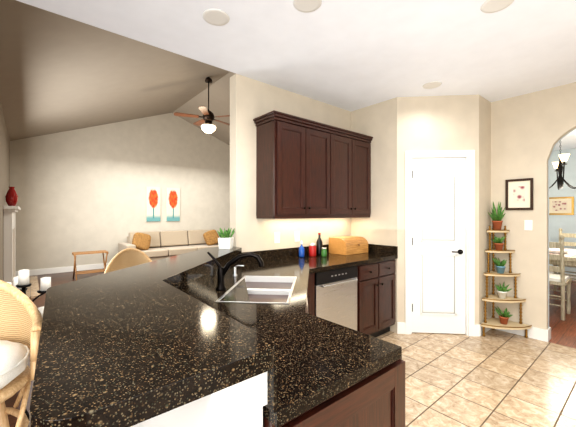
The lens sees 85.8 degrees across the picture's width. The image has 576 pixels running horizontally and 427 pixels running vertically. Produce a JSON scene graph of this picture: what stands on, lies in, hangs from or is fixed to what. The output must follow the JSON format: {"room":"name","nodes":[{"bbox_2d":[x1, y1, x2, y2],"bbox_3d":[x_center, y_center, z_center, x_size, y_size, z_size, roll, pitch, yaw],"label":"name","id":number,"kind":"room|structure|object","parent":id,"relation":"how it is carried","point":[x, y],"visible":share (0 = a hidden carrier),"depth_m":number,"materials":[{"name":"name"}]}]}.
{"room":"kitchen","nodes":[
{"label":"kitchen","id":0,"kind":"room"},
{"bbox_2d":[0,103,9,280],"bbox_3d":[-4.021,-0.165,4.213,0.150,3.110,6.400,0,0,-40],"label":"wall","id":1,"kind":"structure","parent":0,"point":[4,162],"depth_m":4.94,"materials":[{"name":"paint"}]},
{"bbox_2d":[0,0,235,144],"bbox_3d":[-1.278,-2.301,6.645,7.580,1.617,6.600,0,0,-40],"label":"ceiling","id":2,"kind":"structure","parent":0,"point":[59,73],"depth_m":4.69,"materials":[{"name":"paint"}]},
{"bbox_2d":[174,77,229,132],"bbox_3d":[-1.643,-2.132,6.338,1.280,1.270,1.223,0,0,-40],"label":"ceiling fan light","id":3,"kind":"object","parent":2,"relation":"hanging from","point":[208,119],"visible":0.98,"depth_m":6.22,"materials":[{"name":"brown wood"}]},
{"bbox_2d":[10,113,229,270],"bbox_3d":[-3.319,-0.860,9.078,7.480,4.500,0.150,0,0,-40],"label":"wall","id":4,"kind":"structure","parent":0,"point":[80,190],"depth_m":7.92,"materials":[{"name":"paint"}]},
{"bbox_2d":[16,263,108,276],"bbox_3d":[-3.268,1.325,9.015,7.183,0.130,0.017,0,0,-40],"label":"baseboard","id":5,"kind":"structure","parent":4,"relation":"attached to","point":[92,266],"depth_m":7.31,"materials":[{"name":"white"}]},
{"bbox_2d":[166,188,166,220],"bbox_3d":[-3.320,-0.260,8.955,0.380,0.960,0.034,0,0,-40],"label":"picture canvas edge","id":6,"kind":"object","parent":4,"relation":"attached to","point":[166,204],"visible":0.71,"depth_m":8.82,"materials":[{"name":"beige"}]},
{"bbox_2d":[167,188,179,220],"bbox_3d":[-3.309,-0.260,8.941,0.380,0.960,0.001,0,0,-40],"label":"picture","id":7,"kind":"object","parent":6,"relation":"attached to","point":[173,204],"visible":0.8,"depth_m":8.95},
{"bbox_3d":[-3.738,-0.260,8.605,0.370,0.960,0.034,0,0,-40],"label":"picture canvas edge","id":8,"kind":"object","parent":4,"relation":"attached to","visible":0},
{"bbox_2d":[146,186,159,221],"bbox_3d":[-3.726,-0.260,8.591,0.370,0.960,0.001,0,0,-40],"label":"picture","id":9,"kind":"object","parent":8,"relation":"attached to","point":[152,203],"visible":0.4,"depth_m":8.57},
{"bbox_2d":[5,268,575,426],"bbox_3d":[-0.122,1.440,3.308,13.500,0.100,14.000,0,0,-40],"label":"floor","id":10,"kind":"structure","parent":0,"point":[563,333],"depth_m":4.18,"materials":[{"name":"brown wood"}]},
{"bbox_2d":[0,280,41,426],"bbox_3d":[-1.185,0.817,1.059,0.548,1.147,0.536,0,0,-40],"label":"wicker bar stool","id":11,"kind":"object","parent":10,"relation":"on","point":[20,321],"visible":0.85,"depth_m":1.23,"materials":[{"name":"beige wicker"}]},
{"bbox_2d":[3,206,39,298],"bbox_3d":[-4.947,0.635,5.786,0.452,1.510,2.100,0,0,-40],"label":"fireplace mantel","id":12,"kind":"object","parent":10,"relation":"on","point":[10,246],"visible":0.77,"depth_m":4.97,"materials":[{"name":"white wood"}]},
{"bbox_2d":[5,187,17,205],"bbox_3d":[-4.568,-0.281,5.125,0.160,0.320,0.160,0,0,-40],"label":"vase","id":13,"kind":"object","parent":12,"relation":"on","point":[11,197],"visible":0.94,"depth_m":5.08,"materials":[{"name":"red ceramic"}]},
{"bbox_2d":[7,269,50,426],"bbox_3d":[-1.462,0.854,1.740,0.388,1.081,0.390,0,0,-40],"label":"candle holder","id":14,"kind":"object","parent":10,"relation":"on","point":[21,281],"visible":0.27,"depth_m":1.75,"materials":[{"name":"black"}]},
{"bbox_2d":[72,250,108,279],"bbox_3d":[-4.263,1.113,6.686,0.620,0.567,0.400,0,0,-40],"label":"side table","id":15,"kind":"object","parent":10,"relation":"on","point":[75,271],"visible":0.92,"depth_m":6.60,"materials":[{"name":"brown wood"}]},
{"bbox_2d":[104,248,151,272],"bbox_3d":[-1.932,0.922,3.832,0.630,0.938,0.619,0,0,-40],"label":"rattan chair","id":16,"kind":"object","parent":10,"relation":"on","point":[127,258],"depth_m":4.06,"materials":[{"name":"beige wicker"}]},
{"bbox_2d":[118,229,218,260],"bbox_3d":[-3.046,0.929,8.504,2.700,0.922,0.960,0,0,-40],"label":"sofa","id":17,"kind":"object","parent":10,"relation":"on","point":[154,245],"visible":0.62,"depth_m":8.38,"materials":[{"name":"fabric"}]},
{"bbox_2d":[549,235,571,320],"bbox_3d":[3.576,0.835,4.296,0.542,1.110,0.460,0,0,-40],"label":"dining chair","id":18,"kind":"object","parent":10,"relation":"on","point":[562,279],"visible":0.42,"depth_m":4.06,"materials":[{"name":"white wood"}]},
{"bbox_2d":[549,248,575,266],"bbox_3d":[4.366,0.977,4.959,1.400,0.827,1.000,0,0,-40],"label":"dining table","id":19,"kind":"object","parent":10,"relation":"on","point":[569,257],"visible":0.15,"depth_m":4.57,"materials":[{"name":"white wood"}]},
{"bbox_2d":[553,228,575,289],"bbox_3d":[5.164,0.835,5.628,0.542,1.110,0.460,0,0,-40],"label":"dining chair","id":20,"kind":"object","parent":10,"relation":"on","point":[570,235],"visible":0.46,"depth_m":5.79,"materials":[{"name":"white wood"}]},
{"bbox_2d":[230,74,350,251],"bbox_3d":[2.235,0.020,5.364,7.245,2.740,0.120,0,0,-40],"label":"wall","id":21,"kind":"structure","parent":0,"point":[251,99],"depth_m":3.14,"materials":[{"name":"paint"}]},
{"bbox_2d":[274,232,279,242],"bbox_3d":[-0.115,0.258,3.307,0.072,0.115,0.008,0,0,-40],"label":"electrical outlet","id":22,"kind":"object","parent":21,"relation":"attached to","point":[276,237],"visible":1,"depth_m":3.30,"materials":[{"name":"white plastic"}]},
{"bbox_2d":[253,110,332,218],"bbox_3d":[0.063,-0.450,3.238,0.794,1.000,0.347,0,0,-40],"label":"upper cabinet","id":23,"kind":"object","parent":21,"relation":"attached to","point":[306,168],"depth_m":3.08,"materials":[{"name":"brown wood"}]},
{"bbox_2d":[295,231,299,241],"bbox_3d":[0.104,0.258,3.489,0.072,0.115,0.012,0,0,-40],"label":"light switch","id":24,"kind":"object","parent":21,"relation":"attached to","point":[297,235],"visible":1,"depth_m":3.49,"materials":[{"name":"white plastic"}]},
{"bbox_2d":[333,126,372,217],"bbox_3d":[0.657,-0.450,3.736,0.756,1.000,0.347,0,0,-40],"label":"upper cabinet","id":25,"kind":"object","parent":21,"relation":"attached to","point":[351,150],"depth_m":3.61,"materials":[{"name":"brown wood"}]},
{"bbox_2d":[16,0,575,150],"bbox_3d":[2.128,-1.500,0.626,13.500,0.300,7.000,0,0,-40],"label":"ceiling","id":26,"kind":"structure","parent":0,"point":[350,55],"depth_m":2.43,"materials":[{"name":"paint"}]},
{"bbox_2d":[202,9,229,25],"bbox_3d":[-0.495,-1.347,2.133,0.183,0.005,0.183,0,0,41],"label":"recessed light","id":27,"kind":"object","parent":26,"relation":"in","point":[217,17],"depth_m":2.13,"materials":[{"name":"white plastic"}]},
{"bbox_2d":[293,0,321,12],"bbox_3d":[0.124,-1.347,1.987,0.183,0.005,0.183,0,0,41],"label":"recessed light","id":28,"kind":"object","parent":26,"relation":"in","point":[307,6],"depth_m":2.00,"materials":[{"name":"white plastic"}]},
{"bbox_2d":[423,81,441,88],"bbox_3d":[1.513,-1.347,3.257,0.183,0.005,0.183,0,0,41],"label":"recessed light","id":29,"kind":"object","parent":26,"relation":"in","point":[434,84],"depth_m":3.26,"materials":[{"name":"white plastic"}]},
{"bbox_2d":[481,0,513,12],"bbox_3d":[1.346,-1.347,1.994,0.183,0.005,0.183,0,0,41],"label":"recessed light","id":30,"kind":"object","parent":26,"relation":"in","point":[489,6],"depth_m":2.00,"materials":[{"name":"white plastic"}]},
{"bbox_2d":[549,140,575,189],"bbox_3d":[4.328,-0.869,4.927,0.963,0.962,0.952,0,0,-40],"label":"dining chandelier","id":31,"kind":"object","parent":26,"relation":"hanging from","point":[559,166],"visible":0.56,"depth_m":4.91,"materials":[{"name":"black metal"}]},
{"bbox_2d":[351,97,396,332],"bbox_3d":[1.089,0.020,3.886,0.100,2.740,0.670,0,0,-40],"label":"wall","id":32,"kind":"structure","parent":0,"point":[377,122],"depth_m":3.76,"materials":[{"name":"paint"}]},
{"bbox_2d":[397,95,478,323],"bbox_3d":[1.721,0.020,3.608,0.905,2.740,0.100,0,0,5],"label":"wall","id":33,"kind":"structure","parent":0,"point":[432,123],"depth_m":3.56,"materials":[{"name":"paint"}]},
{"bbox_2d":[397,150,479,335],"bbox_3d":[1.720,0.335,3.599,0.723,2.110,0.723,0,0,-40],"label":"door frame","id":34,"kind":"structure","parent":33,"relation":"attached to","point":[438,245],"depth_m":3.57,"materials":[{"name":"white wood"}]},
{"bbox_2d":[376,328,575,426],"bbox_3d":[2.350,1.440,0.813,3.980,0.100,7.000,0,0,-40],"label":"floor","id":35,"kind":"structure","parent":0,"point":[495,378],"depth_m":2.58,"materials":[{"name":"beige tile"}]},
{"bbox_2d":[29,260,292,426],"bbox_3d":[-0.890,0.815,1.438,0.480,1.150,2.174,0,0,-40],"label":"bar countertop","id":36,"kind":"structure","parent":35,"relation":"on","point":[231,337],"depth_m":0.76,"materials":[{"name":"stone"}]},
{"bbox_2d":[160,246,404,426],"bbox_3d":[-0.475,0.815,1.787,0.605,1.150,2.174,0,0,-40],"label":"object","id":37,"kind":"object","parent":35,"relation":"on","point":[344,375],"depth_m":1.35,"materials":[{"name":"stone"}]},
{"bbox_2d":[217,228,234,248],"bbox_3d":[-0.562,0.224,2.827,0.172,0.190,0.164,0,0,-40],"label":"pot","id":38,"kind":"object","parent":37,"relation":"on","point":[225,239],"visible":1,"depth_m":2.78,"materials":[{"name":"white ceramic"}]},
{"bbox_2d":[237,244,397,271],"bbox_3d":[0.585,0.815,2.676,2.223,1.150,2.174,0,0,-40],"label":"countertop","id":39,"kind":"structure","parent":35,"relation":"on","point":[378,256],"depth_m":3.46,"materials":[{"name":"stone"}]},
{"bbox_2d":[299,241,303,256],"bbox_3d":[0.149,0.389,3.405,0.064,0.180,0.062,0,0,-40],"label":"soap bottle","id":40,"kind":"object","parent":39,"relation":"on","point":[301,250],"visible":1,"depth_m":3.38,"materials":[{"name":"blue plastic"}]},
{"bbox_2d":[309,243,315,256],"bbox_3d":[0.276,0.404,3.471,0.084,0.150,0.082,0,0,-40],"label":"canister","id":41,"kind":"object","parent":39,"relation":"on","point":[312,249],"visible":1,"depth_m":3.44,"materials":[{"name":"red"}]},
{"bbox_2d":[316,233,322,254],"bbox_3d":[0.363,0.351,3.584,0.072,0.255,0.070,0,0,-40],"label":"bottle","id":42,"kind":"object","parent":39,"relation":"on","point":[319,244],"visible":0.85,"depth_m":3.56,"materials":[{"name":"black glass"}]},
{"bbox_2d":[321,247,326,256],"bbox_3d":[0.401,0.429,3.446,0.064,0.100,0.062,0,0,-40],"label":"jar","id":43,"kind":"object","parent":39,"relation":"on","point":[323,251],"visible":1,"depth_m":3.42,"materials":[{"name":"green glass"}]},
{"bbox_2d":[329,236,367,254],"bbox_3d":[0.749,0.383,3.764,0.420,0.191,0.301,0,0,-40],"label":"bread box","id":44,"kind":"object","parent":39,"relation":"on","point":[347,245],"visible":1,"depth_m":3.66,"materials":[{"name":"brown wood"}]},
{"bbox_2d":[480,226,531,337],"bbox_3d":[2.440,0.764,3.470,0.390,1.252,0.390,0,0,-40],"label":"corner shelf","id":45,"kind":"object","parent":35,"relation":"on","point":[493,322],"visible":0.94,"depth_m":3.54,"materials":[{"name":"beige wood"}]},
{"bbox_2d":[488,202,504,229],"bbox_3d":[2.457,0.028,3.640,0.165,0.338,0.175,0,0,-40],"label":"potted plant","id":46,"kind":"object","parent":45,"relation":"on","point":[498,216],"visible":1,"depth_m":3.61,"materials":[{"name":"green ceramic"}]},
{"bbox_2d":[492,236,505,249],"bbox_3d":[2.444,0.342,3.607,0.144,0.170,0.136,0,0,-40],"label":"potted plant","id":47,"kind":"object","parent":45,"relation":"on","point":[498,244],"visible":1,"depth_m":3.58,"materials":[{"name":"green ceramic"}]},
{"bbox_2d":[492,257,506,273],"bbox_3d":[2.444,0.598,3.574,0.162,0.177,0.147,0,0,-40],"label":"potted plant","id":48,"kind":"object","parent":45,"relation":"on","point":[500,267],"visible":1,"depth_m":3.55,"materials":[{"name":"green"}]},
{"bbox_2d":[495,283,510,298],"bbox_3d":[2.446,0.877,3.534,0.153,0.179,0.172,0,0,-40],"label":"potted plant","id":49,"kind":"object","parent":45,"relation":"on","point":[502,290],"visible":1,"depth_m":3.52,"materials":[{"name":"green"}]},
{"bbox_2d":[495,306,511,324],"bbox_3d":[2.444,1.157,3.515,0.140,0.180,0.182,0,0,-40],"label":"potted plant","id":50,"kind":"object","parent":45,"relation":"on","point":[504,317],"visible":1,"depth_m":3.49,"materials":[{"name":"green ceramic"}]},
{"bbox_2d":[479,317,490,335],"bbox_3d":[2.311,1.325,3.632,0.367,0.130,0.017,0,0,-40],"label":"baseboard","id":51,"kind":"structure","parent":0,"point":[486,329],"depth_m":3.57,"materials":[{"name":"white"}]},
{"bbox_2d":[479,95,490,323],"bbox_3d":[2.285,0.020,3.683,0.390,2.740,0.100,0,0,-40],"label":"wall","id":52,"kind":"structure","parent":0,"point":[484,162],"depth_m":3.63,"materials":[{"name":"paint"}]},
{"bbox_2d":[491,82,575,329],"bbox_3d":[3.921,0.020,2.130,0.120,2.740,6.999,0,0,-40],"label":"wall","id":53,"kind":"structure","parent":0,"point":[529,131],"depth_m":3.49,"materials":[{"name":"paint"}]},
{"bbox_2d":[505,178,532,209],"bbox_3d":[2.642,-0.217,3.545,0.020,0.356,0.260,0,0,-40],"label":"picture frame","id":54,"kind":"object","parent":53,"relation":"attached to","point":[518,194],"visible":1,"depth_m":3.54,"materials":[{"name":"brown wood"}]},
{"bbox_2d":[496,327,549,341],"bbox_3d":[2.635,1.325,3.558,0.020,0.130,0.547,0,0,-40],"label":"baseboard","id":55,"kind":"structure","parent":53,"relation":"attached to","point":[539,334],"depth_m":3.43,"materials":[{"name":"white"}]},
{"bbox_2d":[524,220,531,230],"bbox_3d":[2.700,0.133,3.482,0.012,0.115,0.072,0,0,-40],"label":"light switch","id":56,"kind":"object","parent":53,"relation":"attached to","point":[527,224],"visible":1,"depth_m":3.48,"materials":[{"name":"white plastic"}]},
{"bbox_2d":[549,148,575,273],"bbox_3d":[7.222,0.020,4.979,0.100,2.740,7.120,0,0,-40],"label":"wall","id":57,"kind":"structure","parent":0,"point":[566,223],"depth_m":6.53,"materials":[{"name":"paint"}]},
{"bbox_2d":[549,197,573,214],"bbox_3d":[5.783,-0.160,6.592,0.028,0.380,0.440,0,0,-40],"label":"framed picture","id":58,"kind":"object","parent":57,"relation":"attached to","point":[561,205],"visible":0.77,"depth_m":6.56,"materials":[{"name":"beige paper"}]},
{"bbox_2d":[549,272,575,280],"bbox_3d":[6.233,1.325,6.069,0.017,0.130,3.860,0,0,-40],"label":"baseboard","id":59,"kind":"structure","parent":57,"relation":"attached to","point":[574,277],"depth_m":6.45,"materials":[{"name":"white"}]}
]}

